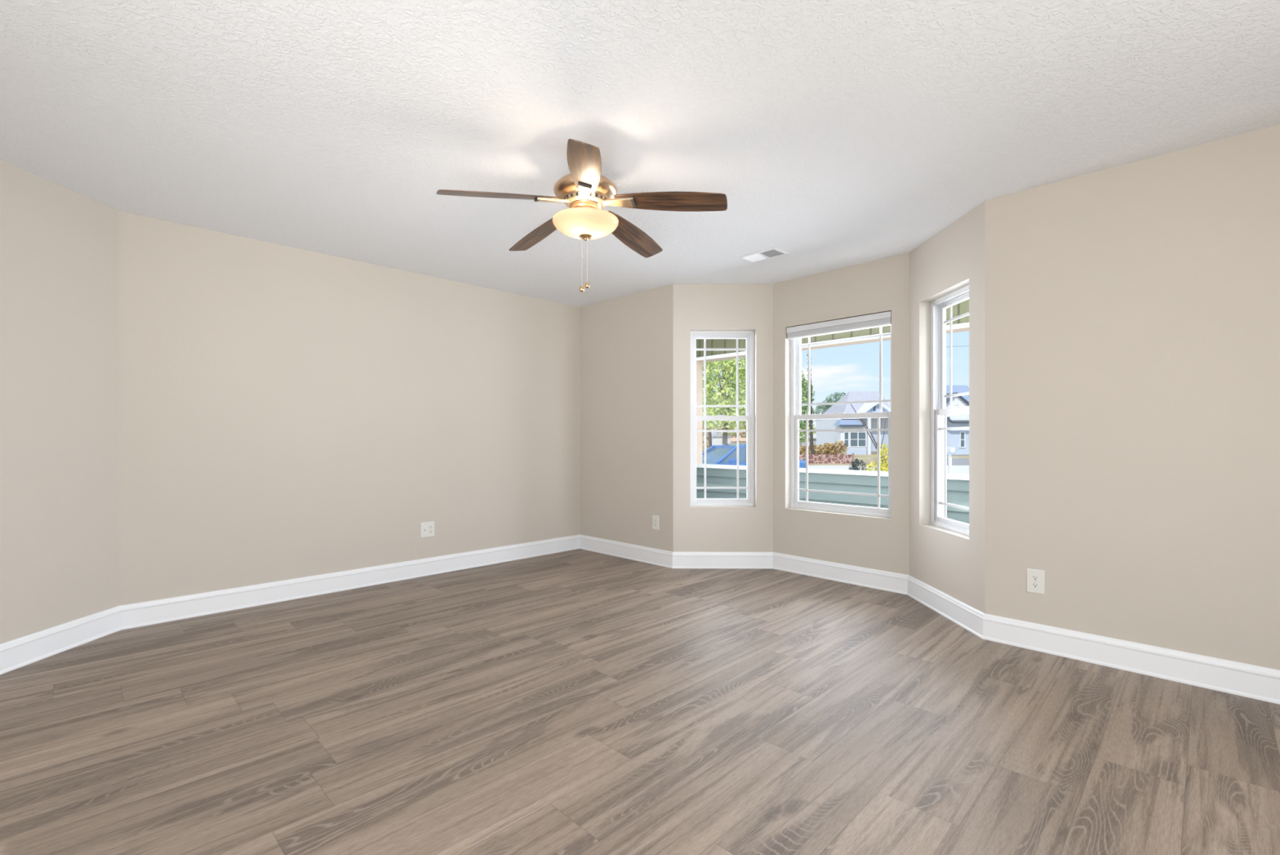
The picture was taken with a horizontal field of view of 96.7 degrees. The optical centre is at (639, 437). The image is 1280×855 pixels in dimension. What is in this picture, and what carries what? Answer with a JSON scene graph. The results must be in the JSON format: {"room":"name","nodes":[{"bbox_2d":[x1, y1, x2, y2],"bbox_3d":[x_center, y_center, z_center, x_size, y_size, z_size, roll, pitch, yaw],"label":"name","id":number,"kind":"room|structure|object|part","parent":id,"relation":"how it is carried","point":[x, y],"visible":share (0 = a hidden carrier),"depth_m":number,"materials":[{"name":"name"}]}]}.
{"room":"empty bedroom","nodes":[
{"label":"empty bedroom","id":0,"kind":"room"},
{"bbox_2d":[0,159,119,643],"bbox_3d":[-3.125,-0.102,1.959,0.170,2.440,2.860,0,0,0],"label":"wall","id":1,"kind":"structure","parent":0,"point":[60,245],"depth_m":2.97,"materials":[{"name":"beige paint"}]},
{"bbox_2d":[0,605,120,674],"bbox_3d":[-3.030,1.048,1.960,0.020,0.139,2.719,0,0,0],"label":"baseboard","id":2,"kind":"structure","parent":1,"relation":"attached to","point":[25,650],"depth_m":2.95,"materials":[{"name":"white paint"}]},
{"bbox_2d":[119,211,580,605],"bbox_3d":[-1.849,-0.102,4.638,0.170,2.440,3.690,0,0,45],"label":"wall","id":3,"kind":"structure","parent":0,"point":[286,412],"depth_m":4.05,"materials":[{"name":"beige paint"}]},
{"bbox_2d":[120,533,580,629],"bbox_3d":[-1.817,1.048,4.536,0.020,0.139,3.451,0,0,45],"label":"baseboard","id":4,"kind":"structure","parent":3,"relation":"attached to","point":[169,609],"depth_m":4.06,"materials":[{"name":"white paint"}]},
{"bbox_2d":[420,520,434,537],"bbox_3d":[-1.726,0.747,4.629,0.017,0.124,0.118,0,0,45],"label":"wall outlet","id":5,"kind":"object","parent":3,"relation":"attached to","point":[427,528],"visible":1,"depth_m":4.63,"materials":[{"name":"white plastic"}]},
{"bbox_2d":[580,284,673,551],"bbox_3d":[-0.162,-0.102,5.448,1.421,2.440,0.170,0,0,44],"label":"wall","id":6,"kind":"structure","parent":0,"point":[627,341],"depth_m":5.29,"materials":[{"name":"beige paint"}]},
{"bbox_2d":[579,534,672,568],"bbox_3d":[-0.166,1.048,5.319,1.260,0.139,0.020,0,0,44],"label":"baseboard","id":7,"kind":"structure","parent":6,"relation":"attached to","point":[659,557],"depth_m":5.26,"materials":[{"name":"white paint"}]},
{"bbox_2d":[652,515,659,529],"bbox_3d":[0.138,0.748,5.029,0.079,0.124,0.009,0,0,44],"label":"wall outlet","id":8,"kind":"object","parent":6,"relation":"attached to","point":[655,518],"visible":1,"depth_m":5.02,"materials":[{"name":"white plastic"}]},
{"bbox_2d":[0,548,1279,854],"bbox_3d":[-0.233,1.178,2.019,6.325,0.120,6.193,0,0,-45],"label":"floor","id":9,"kind":"structure","parent":0,"point":[579,701],"depth_m":2.12,"materials":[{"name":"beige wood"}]},
{"bbox_2d":[0,0,1279,306],"bbox_3d":[-0.233,-1.402,2.019,6.325,0.160,6.193,0,0,-45],"label":"ceiling","id":10,"kind":"structure","parent":0,"point":[834,134],"depth_m":2.28,"materials":[{"name":"white paint"}]},
{"bbox_2d":[436,138,727,292],"bbox_3d":[-0.242,-1.002,2.632,1.271,0.641,1.244,0,0,0],"label":"ceiling fan","id":11,"kind":"object","parent":10,"relation":"hanging from","point":[584,190],"visible":1,"depth_m":2.58,"materials":[{"name":"brown wood"}]},
{"bbox_3d":[-0.625,-1.070,2.514,0.517,0.006,0.136,-7,17,-23],"label":"blade","id":12,"kind":"part","parent":11,"relation":"part of","materials":[{"name":"brown wood"}]},
{"bbox_3d":[-0.518,-1.070,2.974,0.137,0.006,0.517,-19,6,-41],"label":"blade","id":13,"kind":"part","parent":11,"relation":"part of","materials":[{"name":"brown wood"}]},
{"bbox_3d":[-0.272,-0.827,2.658,0.005,0.238,0.005,0,0,23],"label":"pull chain","id":14,"kind":"part","parent":11,"relation":"part of","materials":[{"name":"beige"}]},
{"bbox_3d":[-0.221,-1.070,2.269,0.137,0.006,0.517,14,5,-6],"label":"blade","id":15,"kind":"part","parent":11,"relation":"part of","materials":[{"name":"brown wood"}]},
{"bbox_3d":[-0.255,-0.984,2.670,0.308,0.075,0.308,0,0,0],"label":"lamp shade","id":16,"kind":"part","parent":11,"relation":"part of","materials":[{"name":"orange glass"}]},
{"bbox_3d":[-0.246,-0.833,2.654,0.005,0.221,0.005,0,0,-23],"label":"pull chain","id":17,"kind":"part","parent":11,"relation":"part of","materials":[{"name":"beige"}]},
{"bbox_3d":[-0.047,-1.070,3.014,0.136,0.006,0.517,-16,-14,29],"label":"blade","id":18,"kind":"part","parent":11,"relation":"part of","materials":[{"name":"brown wood"}]},
{"bbox_3d":[0.136,-1.070,2.578,0.517,0.006,0.136,6,-13,13],"label":"blade","id":19,"kind":"part","parent":11,"relation":"part of","materials":[{"name":"brown wood"}]},
{"bbox_2d":[738,247,787,262],"bbox_3d":[0.893,-1.318,4.118,0.300,0.008,0.176,0,0,45],"label":"ceiling vent","id":20,"kind":"object","parent":10,"relation":"in","point":[773,252],"visible":1,"depth_m":4.11,"materials":[{"name":"white metal"}]},
{"bbox_2d":[673,283,773,551],"bbox_3d":[0.750,-0.102,4.970,0.931,2.440,0.179,0,0,0],"label":"wall","id":21,"kind":"structure","parent":0,"point":[746,306],"depth_m":4.89,"materials":[{"name":"beige paint"}]},
{"bbox_2d":[690,330,754,506],"bbox_3d":[0.716,-0.169,5.002,0.566,1.526,0.083,0,0,1],"label":"window","id":22,"kind":"structure","parent":21,"relation":"in","point":[748,335],"depth_m":4.98,"materials":[{"name":"white plastic"}]},
{"bbox_3d":[0.717,-0.528,5.024,0.506,0.753,0.025,0,0,1],"label":"sash","id":23,"kind":"part","parent":22,"relation":"part of","materials":[{"name":"white plastic"}]},
{"bbox_3d":[0.716,0.186,4.989,0.506,0.761,0.027,0,0,1],"label":"sash","id":24,"kind":"part","parent":22,"relation":"part of","materials":[{"name":"white plastic"}]},
{"bbox_2d":[672,551,773,568],"bbox_3d":[0.709,1.048,4.875,0.865,0.139,0.020,0,0,1],"label":"baseboard","id":25,"kind":"structure","parent":21,"relation":"attached to","point":[680,559],"depth_m":4.87,"materials":[{"name":"white paint"}]},
{"bbox_2d":[696,463,968,523],"bbox_3d":[2.536,0.979,5.577,10.700,1.278,0.220,0,0,45],"label":"wall","id":26,"kind":"structure","parent":0,"point":[717,475],"depth_m":5.93,"materials":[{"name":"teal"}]},
{"bbox_2d":[696,360,702,464],"bbox_3d":[0.729,-0.323,7.399,0.120,1.326,0.120,0,0,45],"label":"porch post","id":27,"kind":"object","parent":26,"relation":"on","point":[699,364],"visible":0.36,"depth_m":7.35,"materials":[{"name":"beige wood"}]},
{"bbox_2d":[773,252,909,574],"bbox_3d":[1.592,-0.102,4.529,0.170,2.440,1.272,0,0,-44],"label":"wall","id":28,"kind":"structure","parent":0,"point":[882,285],"depth_m":4.40,"materials":[{"name":"beige paint"}]},
{"bbox_2d":[772,551,908,594],"bbox_3d":[1.525,1.048,4.463,0.020,0.139,1.132,0,0,-44],"label":"baseboard","id":29,"kind":"structure","parent":28,"relation":"attached to","point":[891,581],"depth_m":4.40,"materials":[{"name":"white paint"}]},
{"bbox_2d":[790,324,891,517],"bbox_3d":[1.615,-0.169,4.552,0.083,1.526,0.885,0,0,-44],"label":"window","id":30,"kind":"structure","parent":28,"relation":"in","point":[796,345],"depth_m":4.71,"materials":[{"name":"white plastic"}]},
{"bbox_2d":[786,311,891,339],"bbox_3d":[1.554,-0.879,4.493,0.059,0.094,0.871,0,0,-44],"label":"window blind","id":31,"kind":"object","parent":30,"relation":"attached to","point":[880,319],"visible":0.88,"depth_m":4.44,"materials":[{"name":"white plastic"}]},
{"bbox_3d":[1.556,-0.839,4.495,0.050,0.014,0.867,0,0,-44],"label":"rail","id":32,"kind":"part","parent":31,"relation":"part of","materials":[{"name":"white plastic"}]},
{"bbox_3d":[1.605,0.186,4.543,0.027,0.761,0.825,0,0,-44],"label":"sash","id":33,"kind":"part","parent":30,"relation":"part of","materials":[{"name":"white plastic"}]},
{"bbox_3d":[1.631,-0.528,4.568,0.025,0.753,0.825,0,0,-44],"label":"sash","id":34,"kind":"part","parent":30,"relation":"part of","materials":[{"name":"white plastic"}]},
{"bbox_2d":[909,200,985,613],"bbox_3d":[2.008,-0.102,3.650,0.172,2.440,0.955,0,0,0],"label":"wall","id":35,"kind":"structure","parent":0,"point":[953,562],"depth_m":3.60,"materials":[{"name":"beige paint"}]},
{"bbox_2d":[906,574,984,638],"bbox_3d":[1.913,1.048,3.611,0.022,0.139,0.895,0,0,0],"label":"baseboard","id":36,"kind":"structure","parent":35,"relation":"attached to","point":[961,613],"depth_m":3.53,"materials":[{"name":"white paint"}]},
{"bbox_2d":[930,284,968,535],"bbox_3d":[2.039,-0.169,3.619,0.083,1.526,0.590,0,0,0],"label":"window","id":37,"kind":"structure","parent":35,"relation":"in","point":[939,411],"depth_m":3.85,"materials":[{"name":"white plastic"}]},
{"bbox_3d":[2.026,0.186,3.619,0.027,0.761,0.530,0,0,0],"label":"sash","id":38,"kind":"part","parent":37,"relation":"part of","materials":[{"name":"white plastic"}]},
{"bbox_3d":[2.062,-0.528,3.619,0.025,0.753,0.530,0,0,0],"label":"sash","id":39,"kind":"part","parent":37,"relation":"part of","materials":[{"name":"white plastic"}]},
{"bbox_2d":[985,124,1279,669],"bbox_3d":[2.833,-0.102,2.386,2.397,2.440,0.170,0,0,45],"label":"wall","id":40,"kind":"structure","parent":0,"point":[1132,309],"depth_m":2.71,"materials":[{"name":"beige paint"}]},
{"bbox_2d":[1026,568,1044,594],"bbox_3d":[2.088,0.758,3.003,0.080,0.126,0.009,0,0,45],"label":"wall outlet","id":41,"kind":"object","parent":40,"relation":"attached to","point":[1035,578],"visible":1,"depth_m":3.00,"materials":[{"name":"white plastic"}]},
{"bbox_2d":[1031,582,1039,587],"bbox_3d":[2.086,0.777,3.001,0.034,0.028,0.002,0,0,45],"label":"socket","id":42,"kind":"object","parent":41,"relation":"attached to","point":[1034,584],"depth_m":3.00,"materials":[{"name":"white plastic"}]},
{"bbox_2d":[1031,574,1039,580],"bbox_3d":[2.086,0.739,3.001,0.034,0.028,0.002,0,0,45],"label":"socket","id":43,"kind":"object","parent":41,"relation":"attached to","point":[1034,577],"depth_m":3.00,"materials":[{"name":"white plastic"}]},
{"bbox_2d":[982,613,1279,704],"bbox_3d":[2.702,1.048,2.382,2.234,0.139,0.020,0,0,45],"label":"baseboard","id":44,"kind":"structure","parent":40,"relation":"attached to","point":[1247,680],"depth_m":2.69,"materials":[{"name":"white paint"}]},
{"bbox_3d":[2.265,-1.612,4.740,10.470,0.140,10.470,0,0,0],"label":"porch roof","id":45,"kind":"structure","parent":0,"visible":0},
{"bbox_2d":[696,298,968,362],"bbox_3d":[2.550,-1.264,5.591,10.700,0.556,0.200,0,0,45],"label":"trim","id":46,"kind":"structure","parent":45,"relation":"attached to","point":[962,324],"depth_m":6.03,"materials":[{"name":"white wood"}]},
{"label":"outside","id":47,"kind":"structure","parent":0,"visible":0},
{"bbox_2d":[808,465,968,474],"bbox_3d":[20.000,1.608,21.250,80.000,0.020,23.500,0,0,0],"label":"driveway","id":48,"kind":"structure","parent":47,"point":[956,469],"depth_m":29.79,"materials":[{"name":"concrete"}]},
{"bbox_2d":[702,361,717,434],"bbox_3d":[2.523,-1.302,26.000,2.258,5.844,2.039,0,0,0],"label":"leafy tree","id":49,"kind":"object","parent":48,"relation":"on","point":[706,362],"visible":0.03,"depth_m":25.83,"materials":[{"name":"green plant"}]},
{"bbox_2d":[702,359,728,447],"bbox_3d":[3.726,-2.090,30.047,2.496,7.417,2.113,0,0,0],"label":"tree","id":50,"kind":"object","parent":48,"relation":"on","point":[709,433],"visible":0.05,"depth_m":29.94,"materials":[{"name":"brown plant"}]},
{"bbox_2d":[702,357,746,444],"bbox_3d":[3.078,-1.046,20.108,2.628,5.338,2.230,0,0,0],"label":"leafy tree","id":51,"kind":"object","parent":48,"relation":"on","point":[721,395],"visible":0.51,"depth_m":19.79,"materials":[{"name":"green plant"}]},
{"bbox_2d":[724,357,746,424],"bbox_3d":[5.450,-1.804,28.002,2.896,6.848,2.100,0,0,0],"label":"leafy tree","id":52,"kind":"object","parent":48,"relation":"on","point":[744,357],"visible":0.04,"depth_m":27.73,"materials":[{"name":"green plant"}]},
{"bbox_2d":[702,443,805,467],"bbox_3d":[2.787,0.888,17.011,4.550,1.460,2.120,0,0,-27],"label":"car","id":53,"kind":"object","parent":48,"relation":"on","point":[726,453],"visible":0.07,"depth_m":16.39,"materials":[{"name":"blue paint"}]},
{"bbox_3d":[3.077,0.466,17.159,2.800,0.585,1.620,0,0,-27],"label":"cabin glass","id":54,"kind":"part","parent":53,"relation":"part of","materials":[{"name":"blue glass"}]},
{"bbox_2d":[728,458,736,462],"bbox_3d":[2.577,0.638,15.805,0.180,0.120,0.160,0,0,-27],"label":"mirror","id":55,"kind":"object","parent":53,"relation":"attached to","point":[731,460],"depth_m":15.74,"materials":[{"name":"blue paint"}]},
{"bbox_2d":[848,457,866,470],"bbox_3d":[7.252,1.150,19.008,0.713,0.940,0.637,0,0,0],"label":"shrub","id":56,"kind":"object","parent":48,"relation":"on","point":[855,466],"visible":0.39,"depth_m":18.95,"materials":[{"name":"grey plant"}]},
{"bbox_2d":[850,404,883,462],"bbox_3d":[11.979,-0.114,30.040,1.825,3.478,0.150,0,0,0],"label":"bare sapling","id":57,"kind":"object","parent":48,"relation":"on","point":[851,404],"visible":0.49,"depth_m":29.98,"materials":[{"name":"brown plant"}]},
{"bbox_2d":[860,443,888,471],"bbox_3d":[5.151,0.868,12.498,1.116,1.505,0.636,0,0,0],"label":"bush","id":58,"kind":"object","parent":48,"relation":"on","point":[883,466],"visible":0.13,"depth_m":12.47,"materials":[{"name":"yellow plant"}]},
{"bbox_2d":[861,417,888,466],"bbox_3d":[11.158,0.335,27.040,1.331,2.582,0.150,0,0,0],"label":"bare sapling","id":59,"kind":"object","parent":48,"relation":"on","point":[861,418],"visible":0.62,"depth_m":26.99,"materials":[{"name":"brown plant"}]},
{"bbox_2d":[946,447,955,473],"bbox_3d":[13.081,1.008,23.975,0.180,1.220,0.450,0,0,0],"label":"mailbox","id":60,"kind":"object","parent":48,"relation":"on","point":[949,450],"visible":0.78,"depth_m":23.95,"materials":[{"name":"white metal"}]},
{"bbox_3d":[13.081,1.118,24.000,0.100,1.000,0.100,0,0,0],"label":"post","id":61,"kind":"part","parent":60,"relation":"part of","materials":[{"name":"white"}]},
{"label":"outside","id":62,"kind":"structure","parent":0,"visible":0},
{"bbox_2d":[702,440,968,465],"bbox_3d":[10.000,1.768,100.000,300.000,0.300,320.000,0,0,0],"label":"ground","id":63,"kind":"structure","parent":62,"point":[868,459],"depth_m":42.76,"materials":[{"name":"beige soil"}]},
{"bbox_2d":[706,431,732,445],"bbox_3d":[5.445,0.543,39.000,1.450,2.150,2.200,0,0,0],"label":"shed","id":64,"kind":"object","parent":63,"relation":"on","point":[717,438],"visible":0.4,"depth_m":38.00,"materials":[{"name":"grey"}]},
{"bbox_2d":[702,421,746,451],"bbox_3d":[6.154,-0.289,44.005,5.680,3.517,1.882,0,0,0],"label":"dry brush","id":65,"kind":"object","parent":63,"relation":"on","point":[707,433],"visible":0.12,"depth_m":43.76,"materials":[{"name":"beige plant"}]},
{"bbox_2d":[729,437,746,443],"bbox_3d":[6.550,0.798,36.010,1.680,1.600,0.180,0,0,0],"label":"fence","id":66,"kind":"object","parent":63,"relation":"on","point":[731,438],"visible":0.24,"depth_m":35.92,"materials":[{"name":"beige wood"}]},
{"bbox_2d":[799,370,815,443],"bbox_3d":[11.288,-1.603,39.993,2.091,6.445,2.005,0,0,0],"label":"leafy tree","id":67,"kind":"object","parent":63,"relation":"on","point":[804,384],"visible":0.27,"depth_m":39.66,"materials":[{"name":"green plant"}]},
{"bbox_2d":[799,433,816,448],"bbox_3d":[23.432,0.543,75.450,5.500,2.150,3.500,0,0,0],"label":"building","id":68,"kind":"structure","parent":63,"relation":"on","point":[802,444],"depth_m":74.01,"materials":[{"name":"grey"}]},
{"bbox_2d":[799,422,816,433],"bbox_3d":[27.402,-0.151,83.979,10.285,4.171,2.359,0,0,0],"label":"tree","id":69,"kind":"object","parent":63,"relation":"on","point":[813,425],"visible":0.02,"depth_m":83.72,"materials":[{"name":"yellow plant"}]},
{"bbox_2d":[799,444,819,454],"bbox_3d":[14.516,1.155,49.990,2.445,1.196,1.205,0,0,0],"label":"dry brush","id":70,"kind":"object","parent":63,"relation":"on","point":[802,451],"visible":0.44,"depth_m":49.77,"materials":[{"name":"plant"}]},
{"bbox_2d":[806,351,815,454],"bbox_3d":[11.166,-4.221,38.123,3.507,11.775,3.347,0,0,0],"label":"pine tree","id":71,"kind":"object","parent":63,"relation":"on","point":[811,446],"visible":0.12,"depth_m":37.92,"materials":[{"name":"green plant"}]},
{"bbox_2d":[808,442,833,454],"bbox_3d":[16.337,1.093,50.977,2.558,1.366,1.128,0,0,0],"label":"dry brush","id":72,"kind":"object","parent":63,"relation":"on","point":[816,446],"visible":0.14,"depth_m":50.83,"materials":[{"name":"plant"}]},
{"bbox_2d":[799,453,853,463],"bbox_3d":[11.473,1.288,35.984,4.194,0.660,0.331,0,0,0],"label":"stone wall","id":73,"kind":"structure","parent":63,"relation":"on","point":[823,459],"depth_m":35.99,"materials":[{"name":"beige stone"}]},
{"bbox_2d":[814,391,846,413],"bbox_3d":[24.899,-2.136,72.005,5.494,7.511,3.264,0,0,0],"label":"leafy tree","id":74,"kind":"object","parent":63,"relation":"on","point":[829,399],"visible":0.16,"depth_m":71.80,"materials":[{"name":"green plant"}]},
{"bbox_2d":[819,440,848,454],"bbox_3d":[17.029,0.975,50.012,2.539,1.574,1.145,0,0,0],"label":"dry brush","id":75,"kind":"object","parent":63,"relation":"on","point":[825,449],"visible":0.93,"depth_m":49.83,"materials":[{"name":"plant"}]},
{"bbox_2d":[814,391,890,454],"bbox_3d":[22.212,-1.643,59.550,6.104,6.523,10.100,0,0,0],"label":"house","id":76,"kind":"structure","parent":63,"relation":"on","point":[858,442],"depth_m":56.20,"materials":[{"name":"white"}]},
{"bbox_3d":[19.945,0.181,54.980,0.364,1.391,0.030,0,0,0],"label":"pane","id":77,"kind":"part","parent":76,"relation":"part of","materials":[{"name":"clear glass"}]},
{"bbox_3d":[21.063,0.151,54.980,1.452,1.331,0.030,0,0,0],"label":"pane","id":78,"kind":"part","parent":76,"relation":"part of","materials":[{"name":"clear glass"}]},
{"bbox_3d":[23.088,-2.880,57.550,3.506,1.529,4.900,0,0,0],"label":"rake trim","id":79,"kind":"part","parent":76,"relation":"part of","materials":[{"name":"white"}]},
{"bbox_3d":[23.858,0.488,56.150,2.085,1.701,0.100,0,0,0],"label":"garage door","id":80,"kind":"part","parent":76,"relation":"part of","materials":[{"name":"blue"}]},
{"bbox_2d":[872,457,968,465],"bbox_3d":[29.000,1.603,38.500,22.000,0.030,11.000,0,0,0],"label":"gravel bed","id":81,"kind":"object","parent":63,"relation":"on","point":[955,461],"visible":0.17,"depth_m":37.68,"materials":[{"name":"grey gravel"}]},
{"bbox_2d":[946,385,968,456],"bbox_3d":[28.791,-1.718,54.445,5.275,6.673,9.910,0,0,0],"label":"house","id":82,"kind":"structure","parent":63,"relation":"on","point":[958,439],"depth_m":50.39,"materials":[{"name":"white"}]},
{"bbox_3d":[27.692,-3.224,51.650,3.077,1.504,4.300,0,0,0],"label":"rake trim","id":83,"kind":"part","parent":82,"relation":"part of","materials":[{"name":"white"}]},
{"bbox_3d":[28.544,0.165,50.380,0.314,1.249,0.030,0,0,0],"label":"pane","id":84,"kind":"part","parent":82,"relation":"part of","materials":[{"name":"clear glass"}]}
]}

